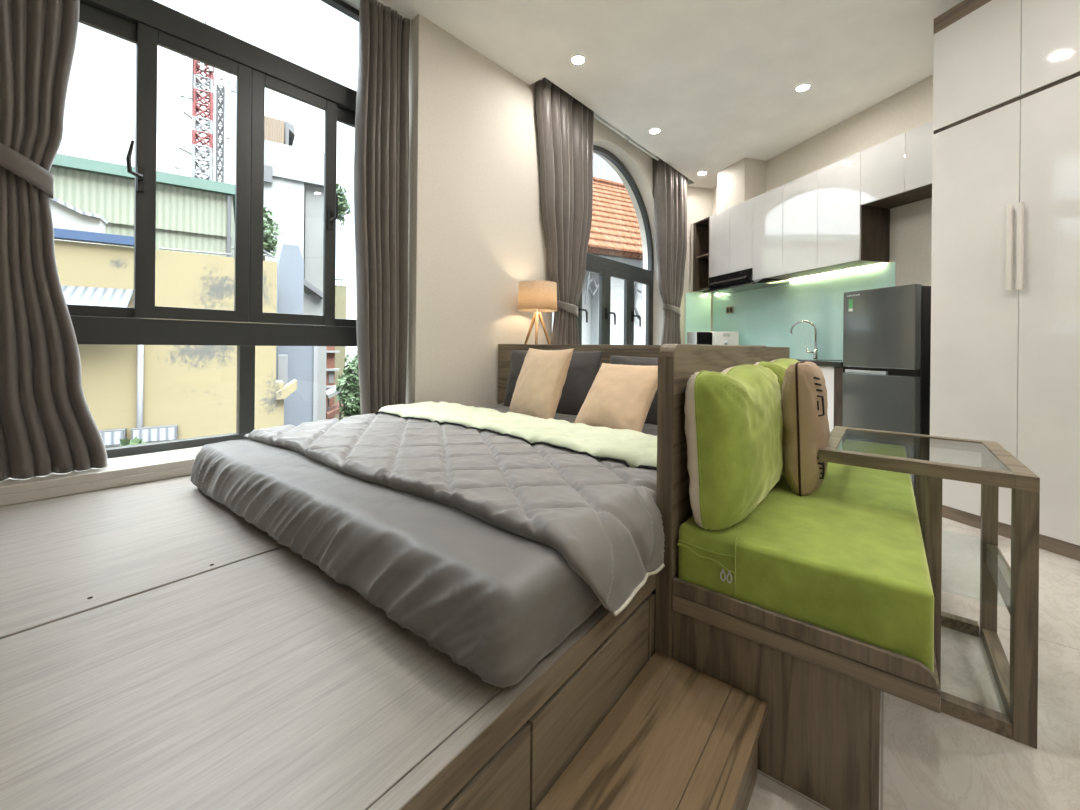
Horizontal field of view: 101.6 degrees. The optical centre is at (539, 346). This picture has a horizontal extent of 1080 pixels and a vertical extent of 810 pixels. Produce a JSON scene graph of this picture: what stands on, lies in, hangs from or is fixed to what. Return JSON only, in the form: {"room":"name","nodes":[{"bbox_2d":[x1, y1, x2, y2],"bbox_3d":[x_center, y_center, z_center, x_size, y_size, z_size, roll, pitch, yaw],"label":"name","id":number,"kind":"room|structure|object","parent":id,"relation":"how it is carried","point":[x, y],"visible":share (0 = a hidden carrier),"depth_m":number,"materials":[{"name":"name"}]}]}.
{"room":"studio apartment","nodes":[
{"label":"studio apartment","id":0,"kind":"room"},
{"bbox_2d":[0,14,683,506],"bbox_3d":[-0.703,-0.724,3.451,0.350,3.535,8.100,1,0,42],"label":"wall","id":1,"kind":"structure","parent":0,"point":[477,231],"depth_m":3.38,"materials":[{"name":"white paint"}]},
{"bbox_2d":[0,466,192,505],"bbox_3d":[-2.054,0.590,1.695,0.013,0.041,3.700,1,0,42],"label":"baseboard","id":2,"kind":"structure","parent":1,"relation":"attached to","point":[22,497],"depth_m":1.86,"materials":[{"name":"light ash wood"}]},
{"bbox_2d":[0,446,202,495],"bbox_3d":[-1.763,0.555,2.234,0.302,0.035,2.390,1,0,42],"label":"window sill","id":3,"kind":"structure","parent":1,"relation":"attached to","point":[123,466],"depth_m":1.94,"materials":[{"name":"stone"}]},
{"bbox_2d":[67,0,358,457],"bbox_3d":[-1.679,-0.881,2.514,0.142,2.840,1.880,1,0,42],"label":"window","id":4,"kind":"structure","parent":1,"relation":"in","point":[147,24],"depth_m":2.47,"materials":[{"name":"grey metal"}]},
{"bbox_2d":[577,145,653,344],"bbox_3d":[0.770,-0.843,5.018,0.142,2.800,2.240,1,0,42],"label":"window","id":5,"kind":"structure","parent":1,"relation":"in","point":[606,268],"depth_m":5.34,"materials":[{"name":"grey metal"}]},
{"bbox_2d":[593,153,613,180],"bbox_3d":[1.331,-0.737,20.212,10.000,15.600,3.400,1,0,-27],"label":"sky","id":6,"kind":"structure","parent":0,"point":[602,169],"depth_m":18.94,"materials":[{"name":"white"}]},
{"bbox_2d":[342,0,963,188],"bbox_3d":[1.410,-2.371,1.887,5.952,0.200,8.240,1,0,38],"label":"ceiling","id":7,"kind":"structure","parent":0,"point":[719,79],"depth_m":3.46,"materials":[{"name":"paint"}]},
{"bbox_2d":[378,0,408,18],"bbox_3d":[-1.705,-2.293,2.213,0.028,0.016,2.360,1,0,42],"label":"track","id":8,"kind":"object","parent":7,"relation":"attached to","point":[379,1],"visible":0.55,"depth_m":2.97,"materials":[{"name":"white plastic"}]},
{"bbox_2d":[0,0,107,480],"bbox_3d":[-2.207,-0.882,1.672,0.148,2.822,0.828,1,0,42],"label":"curtain","id":9,"kind":"object","parent":8,"relation":"hanging from","point":[48,425],"visible":1,"depth_m":1.79,"materials":[{"name":"grey fabric"}]},
{"bbox_2d":[354,0,409,414],"bbox_3d":[-1.061,-0.870,2.959,0.362,2.821,0.130,1,0,-39],"label":"curtain","id":10,"kind":"object","parent":8,"relation":"hanging from","point":[381,140],"visible":0.96,"depth_m":2.92,"materials":[{"name":"grey fabric"}]},
{"bbox_2d":[570,54,585,64],"bbox_3d":[0.302,-2.278,3.494,0.124,0.008,0.124,1,0,38],"label":"recessed light","id":11,"kind":"object","parent":7,"relation":"in","point":[578,59],"visible":1,"depth_m":3.49,"materials":[{"name":"white plastic"}]},
{"bbox_2d":[572,57,583,63],"bbox_3d":[0.302,-2.279,3.494,0.091,0.004,0.091,1,0,38],"label":"diffuser","id":12,"kind":"object","parent":11,"relation":"attached to","point":[575,60],"depth_m":3.50,"materials":[{"name":"white plastic"}]},
{"bbox_2d":[540,79,688,180],"bbox_3d":[1.024,-2.330,4.964,0.050,0.120,3.120,1,0,42],"label":"track","id":13,"kind":"object","parent":7,"relation":"attached to","point":[598,118],"visible":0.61,"depth_m":4.87,"materials":[{"name":"white plastic"}]},
{"bbox_2d":[535,77,593,344],"bbox_3d":[0.239,-0.678,4.103,0.156,3.401,0.766,1,0,42],"label":"curtain","id":14,"kind":"object","parent":13,"relation":"hanging from","point":[564,125],"visible":0.62,"depth_m":4.04,"materials":[{"name":"grey fabric"}]},
{"bbox_2d":[653,156,687,344],"bbox_3d":[1.708,-0.664,5.734,0.169,3.401,0.788,1,0,42],"label":"curtain","id":15,"kind":"object","parent":13,"relation":"hanging from","point":[669,185],"visible":0.66,"depth_m":5.62,"materials":[{"name":"grey fabric"}]},
{"bbox_2d":[649,128,660,133],"bbox_3d":[1.206,-2.269,4.628,0.124,0.008,0.124,1,0,38],"label":"recessed light","id":16,"kind":"object","parent":7,"relation":"in","point":[653,130],"visible":1,"depth_m":4.62,"materials":[{"name":"white plastic"}]},
{"bbox_2d":[697,171,706,174],"bbox_3d":[2.114,-2.260,5.734,0.124,0.008,0.124,1,0,38],"label":"recessed light","id":17,"kind":"object","parent":7,"relation":"in","point":[700,172],"visible":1,"depth_m":5.73,"materials":[{"name":"white plastic"}]},
{"bbox_2d":[795,83,810,91],"bbox_3d":[2.293,-2.259,3.837,0.124,0.008,0.124,1,0,38],"label":"recessed light","id":18,"kind":"object","parent":7,"relation":"in","point":[803,87],"visible":1,"depth_m":3.83,"materials":[{"name":"white plastic"}]},
{"bbox_2d":[797,85,808,90],"bbox_3d":[2.293,-2.260,3.837,0.091,0.004,0.091,1,0,38],"label":"diffuser","id":19,"kind":"object","parent":18,"relation":"attached to","point":[800,87],"depth_m":3.83,"materials":[{"name":"white plastic"}]},
{"bbox_2d":[683,187,712,343],"bbox_3d":[2.229,-0.676,6.334,0.688,3.495,0.150,1,0,-9],"label":"wall","id":20,"kind":"structure","parent":0,"point":[699,200],"depth_m":6.25,"materials":[{"name":"white paint"}]},
{"bbox_2d":[685,293,710,343],"bbox_3d":[2.247,-0.320,6.258,0.388,0.888,0.006,1,0,-9],"label":"backsplash","id":21,"kind":"structure","parent":20,"relation":"attached to","point":[697,305],"depth_m":6.25,"materials":[{"name":"green glass"}]},
{"bbox_2d":[717,158,765,212],"bbox_3d":[2.526,-2.003,5.536,0.315,0.555,0.490,1,0,-16],"label":"wall column","id":22,"kind":"structure","parent":0,"point":[744,180],"depth_m":5.34,"materials":[{"name":"white paint"}]},
{"bbox_2d":[711,75,932,331],"bbox_3d":[3.362,-0.665,3.488,0.150,3.495,5.900,1,0,-16],"label":"wall","id":23,"kind":"structure","parent":0,"point":[910,108],"depth_m":3.94,"materials":[{"name":"white paint"}]},
{"bbox_2d":[713,262,895,359],"bbox_3d":[2.805,-0.315,5.082,0.007,0.888,2.448,1,0,-16],"label":"backsplash","id":24,"kind":"structure","parent":23,"relation":"attached to","point":[766,317],"depth_m":4.86,"materials":[{"name":"green glass"}]},
{"bbox_2d":[726,306,732,313],"bbox_3d":[2.549,-0.495,5.918,0.014,0.090,0.130,1,0,-16],"label":"wall socket","id":25,"kind":"object","parent":24,"relation":"attached to","point":[728,309],"visible":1,"depth_m":5.92,"materials":[{"name":"brown plastic"}]},
{"bbox_2d":[690,121,933,292],"bbox_3d":[2.757,-1.232,4.655,0.349,0.962,3.315,1,0,-16],"label":"upper cabinet","id":26,"kind":"object","parent":23,"relation":"attached to","point":[835,217],"visible":0.8,"depth_m":4.22,"materials":[{"name":"white plastic"}]},
{"bbox_2d":[693,217,709,291],"bbox_3d":[2.352,-1.242,6.024,0.349,0.950,0.340,1,0,-16],"label":"open shelf","id":27,"kind":"object","parent":26,"relation":"attached to","point":[701,229],"depth_m":6.12,"materials":[{"name":"brown wood"}]},
{"bbox_2d":[696,253,707,258],"bbox_3d":[2.359,-1.236,6.013,0.317,0.018,0.285,1,0,-16],"label":"shelf","id":28,"kind":"object","parent":26,"relation":"attached to","point":[698,256],"depth_m":6.06,"materials":[{"name":"brown laminate"}]},
{"bbox_2d":[703,268,789,292],"bbox_3d":[2.480,-0.804,5.381,0.449,0.207,0.952,1,0,-16],"label":"range hood","id":29,"kind":"object","parent":26,"relation":"attached to","point":[739,281],"visible":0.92,"depth_m":5.29,"materials":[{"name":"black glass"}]},
{"bbox_2d":[747,496,1079,809],"bbox_3d":[1.456,1.114,2.016,5.986,0.100,8.540,1,0,38],"label":"floor","id":30,"kind":"structure","parent":0,"point":[930,760],"depth_m":1.22,"materials":[{"name":"beige tile"}]},
{"bbox_2d":[0,344,765,809],"bbox_3d":[-0.810,0.508,1.619,2.241,1.068,4.550,1,0,38],"label":"platform","id":31,"kind":"object","parent":30,"relation":"on","point":[160,649],"visible":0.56,"depth_m":0.84,"materials":[{"name":"brown wood"}]},
{"bbox_2d":[190,403,656,687],"bbox_3d":[-0.172,0.531,2.121,1.865,0.193,2.041,1,0,38],"label":"mattress","id":32,"kind":"object","parent":31,"relation":"on","point":[497,601],"visible":0.43,"depth_m":1.00,"materials":[{"name":"grey fabric"}]},
{"bbox_2d":[244,401,664,615],"bbox_3d":[-0.304,0.472,1.905,1.900,0.243,1.099,1,0,38],"label":"duvet","id":33,"kind":"object","parent":32,"relation":"on","point":[586,493],"visible":0.94,"depth_m":1.41,"materials":[{"name":"grey fabric"}]},
{"bbox_2d":[509,348,573,418],"bbox_3d":[-0.003,0.225,2.692,0.218,0.435,0.435,1,0,-38],"label":"throw pillow","id":34,"kind":"object","parent":32,"relation":"on","point":[541,379],"visible":0.84,"depth_m":2.59,"materials":[{"name":"beige fabric"}]},
{"bbox_2d":[503,349,602,414],"bbox_3d":[0.065,0.251,3.095,0.805,0.455,0.196,1,0,38],"label":"bed pillow","id":35,"kind":"object","parent":32,"relation":"on","point":[583,369],"visible":0.46,"depth_m":2.90,"materials":[{"name":"grey fabric"}]},
{"bbox_2d":[574,363,657,431],"bbox_3d":[0.421,0.269,2.351,0.417,0.346,0.296,1,0,43],"label":"throw pillow","id":36,"kind":"object","parent":32,"relation":"on","point":[620,396],"visible":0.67,"depth_m":2.27,"materials":[{"name":"beige fabric"}]},
{"bbox_2d":[610,355,657,424],"bbox_3d":[0.738,0.272,2.567,0.805,0.433,0.204,1,0,38],"label":"bed pillow","id":37,"kind":"object","parent":32,"relation":"on","point":[651,418],"visible":0.12,"depth_m":2.64,"materials":[{"name":"grey fabric"}]},
{"bbox_2d":[518,280,556,343],"bbox_3d":[-0.029,-0.184,3.634,0.358,0.676,0.341,1,0,38],"label":"lamp","id":38,"kind":"object","parent":31,"relation":"on","point":[536,296],"visible":0.95,"depth_m":3.50,"materials":[{"name":"fabric"}]},
{"bbox_2d":[535,651,767,809],"bbox_3d":[0.104,0.958,0.735,0.288,0.186,1.096,1,0,38],"label":"step","id":39,"kind":"structure","parent":30,"relation":"on","point":[679,737],"depth_m":0.95,"materials":[{"name":"brown wood"}]},
{"bbox_2d":[655,344,940,809],"bbox_3d":[1.151,0.530,1.811,0.604,1.062,1.883,1,0,38],"label":"frame","id":40,"kind":"object","parent":30,"relation":"on","point":[819,737],"visible":0.57,"depth_m":1.07,"materials":[{"name":"brown wood"}]},
{"bbox_2d":[677,442,933,672],"bbox_3d":[1.147,0.601,1.769,0.541,0.192,1.794,1,0,38],"label":"seat cushion","id":41,"kind":"object","parent":40,"relation":"on","point":[847,557],"visible":0.69,"depth_m":1.12,"materials":[{"name":"green fabric"}]},
{"bbox_2d":[684,364,783,529],"bbox_3d":[0.673,0.292,1.460,0.190,0.454,0.726,1,0,38],"label":"cushion","id":42,"kind":"object","parent":41,"relation":"on","point":[734,419],"visible":0.98,"depth_m":1.20,"materials":[{"name":"green fabric"}]},
{"bbox_2d":[753,358,799,465],"bbox_3d":[1.139,0.286,2.054,0.192,0.459,0.727,1,0,38],"label":"cushion","id":43,"kind":"object","parent":41,"relation":"on","point":[778,366],"visible":0.18,"depth_m":1.82,"materials":[{"name":"green fabric"}]},
{"bbox_2d":[781,360,829,495],"bbox_3d":[1.001,0.285,1.654,0.155,0.460,0.431,1,0,32],"label":"cushion","id":44,"kind":"object","parent":41,"relation":"on","point":[804,406],"visible":0.93,"depth_m":1.49,"materials":[{"name":"beige fabric"}]},
{"bbox_2d":[818,366,845,432],"bbox_3d":[2.546,0.625,4.890,0.575,0.900,2.195,1,0,-16],"label":"base cabinet","id":45,"kind":"object","parent":30,"relation":"on","point":[833,376],"visible":0.09,"depth_m":3.83,"materials":[{"name":"white laminate"}]},
{"bbox_2d":[798,360,845,366],"bbox_3d":[2.545,0.151,4.888,0.593,0.043,2.195,1,0,-16],"label":"countertop","id":46,"kind":"structure","parent":45,"relation":"on","point":[818,363],"depth_m":3.89,"materials":[{"name":"black stone"}]},
{"bbox_2d":[687,331,738,344],"bbox_3d":[2.229,-0.033,5.667,0.540,0.315,0.399,1,0,0],"label":"microwave","id":47,"kind":"object","parent":46,"relation":"on","point":[697,337],"visible":0.53,"depth_m":5.51,"materials":[{"name":"white plastic"}]},
{"bbox_2d":[790,320,817,358],"bbox_3d":[2.777,-0.073,4.636,0.257,0.409,0.037,1,0,44],"label":"faucet","id":48,"kind":"object","parent":46,"relation":"on","point":[815,349],"visible":0.91,"depth_m":4.57,"materials":[{"name":"metal"}]},
{"bbox_2d":[790,358,841,360],"bbox_3d":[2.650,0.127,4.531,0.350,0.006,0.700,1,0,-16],"label":"sink","id":49,"kind":"object","parent":46,"relation":"in","point":[790,358],"visible":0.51,"depth_m":4.27,"materials":[{"name":"metal"}]},
{"bbox_2d":[842,284,930,495],"bbox_3d":[2.873,0.317,3.466,0.622,1.523,0.543,1,0,-16],"label":"fridge","id":50,"kind":"object","parent":30,"relation":"on","point":[887,330],"visible":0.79,"depth_m":3.29,"materials":[{"name":"grey metal"}]},
{"bbox_2d":[819,426,1039,748],"bbox_3d":[1.300,0.704,1.542,0.495,0.717,0.580,1,0,38],"label":"side table","id":51,"kind":"object","parent":30,"relation":"on","point":[1017,585],"visible":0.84,"depth_m":1.29,"materials":[{"name":"brown wood"}]},
{"bbox_2d":[994,544,1010,574],"bbox_3d":[1.404,0.710,1.461,0.212,0.007,0.570,1,0,38],"label":"glass shelf","id":52,"kind":"object","parent":51,"relation":"attached to","point":[1000,562],"depth_m":1.46,"materials":[{"name":"clear glass"}]},
{"bbox_2d":[929,0,1079,560],"bbox_3d":[3.230,-0.517,1.947,0.896,3.197,2.129,1,0,-16],"label":"wardrobe","id":53,"kind":"object","parent":30,"relation":"on","point":[1005,358],"visible":0.9,"depth_m":2.47,"materials":[{"name":"white laminate"}]},
{"label":"outside","id":54,"kind":"structure","parent":0,"visible":0},
{"bbox_3d":[-42.625,6.735,46.183,116.000,0.200,140.000,1,0,38],"label":"street","id":55,"kind":"object","parent":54,"visible":0},
{"bbox_2d":[113,436,152,457],"bbox_3d":[-7.068,4.271,7.607,0.867,5.422,0.490,1,0,-34],"label":"tree","id":56,"kind":"object","parent":55,"relation":"on","point":[124,442],"visible":0.04,"depth_m":7.58,"materials":[{"name":"green plant"}]},
{"bbox_2d":[50,153,234,257],"bbox_3d":[-17.994,1.065,10.873,17.300,11.620,7.300,1,0,-34],"label":"warehouse","id":57,"kind":"structure","parent":55,"relation":"on","point":[194,214],"depth_m":11.88,"materials":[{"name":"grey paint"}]},
{"bbox_2d":[54,228,296,451],"bbox_3d":[-12.151,2.300,5.046,16.340,9.264,2.200,1,0,-34],"label":"building","id":58,"kind":"structure","parent":55,"relation":"on","point":[152,393],"depth_m":8.10,"materials":[{"name":"yellow paint"}]},
{"bbox_2d":[49,197,107,244],"bbox_3d":[-10.150,-2.454,7.348,4.150,1.310,0.550,1,0,-34],"label":"shed","id":59,"kind":"object","parent":58,"relation":"on","point":[64,215],"visible":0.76,"depth_m":8.14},
{"bbox_2d":[263,207,281,260],"bbox_3d":[-8.700,1.280,13.640,1.197,11.371,0.931,1,0,-34],"label":"tree","id":60,"kind":"object","parent":55,"relation":"on","point":[269,239],"visible":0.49,"depth_m":13.69,"materials":[{"name":"green plant"}]},
{"bbox_2d":[264,116,323,293],"bbox_3d":[-12.000,-1.277,20.260,3.070,16.420,6.150,1,0,-34],"label":"apartment building","id":61,"kind":"structure","parent":55,"relation":"on","point":[293,176],"depth_m":18.10,"materials":[{"name":"white paint"}]},
{"bbox_2d":[276,244,317,425],"bbox_3d":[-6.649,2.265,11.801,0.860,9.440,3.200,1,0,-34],"label":"building","id":62,"kind":"structure","parent":55,"relation":"on","point":[300,363],"depth_m":10.65,"materials":[{"name":"white paint"}]},
{"bbox_2d":[303,279,326,420],"bbox_3d":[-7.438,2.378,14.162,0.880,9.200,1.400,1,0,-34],"label":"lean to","id":63,"kind":"object","parent":55,"relation":"on","point":[313,297],"visible":0.29,"depth_m":13.96,"materials":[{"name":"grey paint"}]},
{"bbox_2d":[326,346,339,418],"bbox_3d":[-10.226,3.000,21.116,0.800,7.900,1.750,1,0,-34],"label":"shophouse","id":64,"kind":"structure","parent":55,"relation":"on","point":[330,353],"depth_m":20.60,"materials":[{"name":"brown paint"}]},
{"bbox_2d":[326,386,343,419],"bbox_3d":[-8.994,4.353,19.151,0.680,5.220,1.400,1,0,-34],"label":"awning","id":65,"kind":"object","parent":55,"relation":"on","point":[331,411],"visible":0.36,"depth_m":18.76,"materials":[{"name":"white paint"}]},
{"bbox_2d":[334,279,346,419],"bbox_3d":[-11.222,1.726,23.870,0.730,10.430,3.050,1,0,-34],"label":"house","id":66,"kind":"structure","parent":55,"relation":"on","point":[340,291],"depth_m":22.69,"materials":[{"name":"beige paint"}]},
{"bbox_2d":[335,351,360,419],"bbox_3d":[-7.303,3.504,17.533,1.616,6.953,1.695,1,0,-34],"label":"tree","id":67,"kind":"object","parent":55,"relation":"on","point":[349,380],"visible":0.55,"depth_m":17.12,"materials":[{"name":"green plant"}]},
{"bbox_2d":[346,346,356,400],"bbox_3d":[-3.372,2.617,44.092,33.600,8.800,4.200,1,0,-34],"label":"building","id":68,"kind":"structure","parent":55,"relation":"on","point":[351,350],"depth_m":34.22,"materials":[{"name":"white"}]},
{"bbox_2d":[552,177,642,344],"bbox_3d":[3.485,0.714,15.370,10.500,12.740,7.000,1,0,-27],"label":"house","id":69,"kind":"structure","parent":55,"relation":"on","point":[615,235],"depth_m":11.29,"materials":[{"name":"tile"}]},
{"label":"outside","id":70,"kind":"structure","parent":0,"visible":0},
{"bbox_2d":[174,1,235,182],"bbox_3d":[-19.537,-13.970,25.977,3.006,12.742,1.076,1,0,-34],"label":"tower","id":71,"kind":"structure","parent":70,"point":[194,67],"depth_m":25.70,"materials":[{"name":"metal"}]},
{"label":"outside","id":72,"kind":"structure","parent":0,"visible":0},
{"bbox_2d":[336,183,351,225],"bbox_3d":[-7.992,-4.046,17.565,0.886,5.038,0.828,1,0,36],"label":"tree","id":73,"kind":"object","parent":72,"point":[343,203],"visible":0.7,"depth_m":17.48,"materials":[{"name":"green plant"}]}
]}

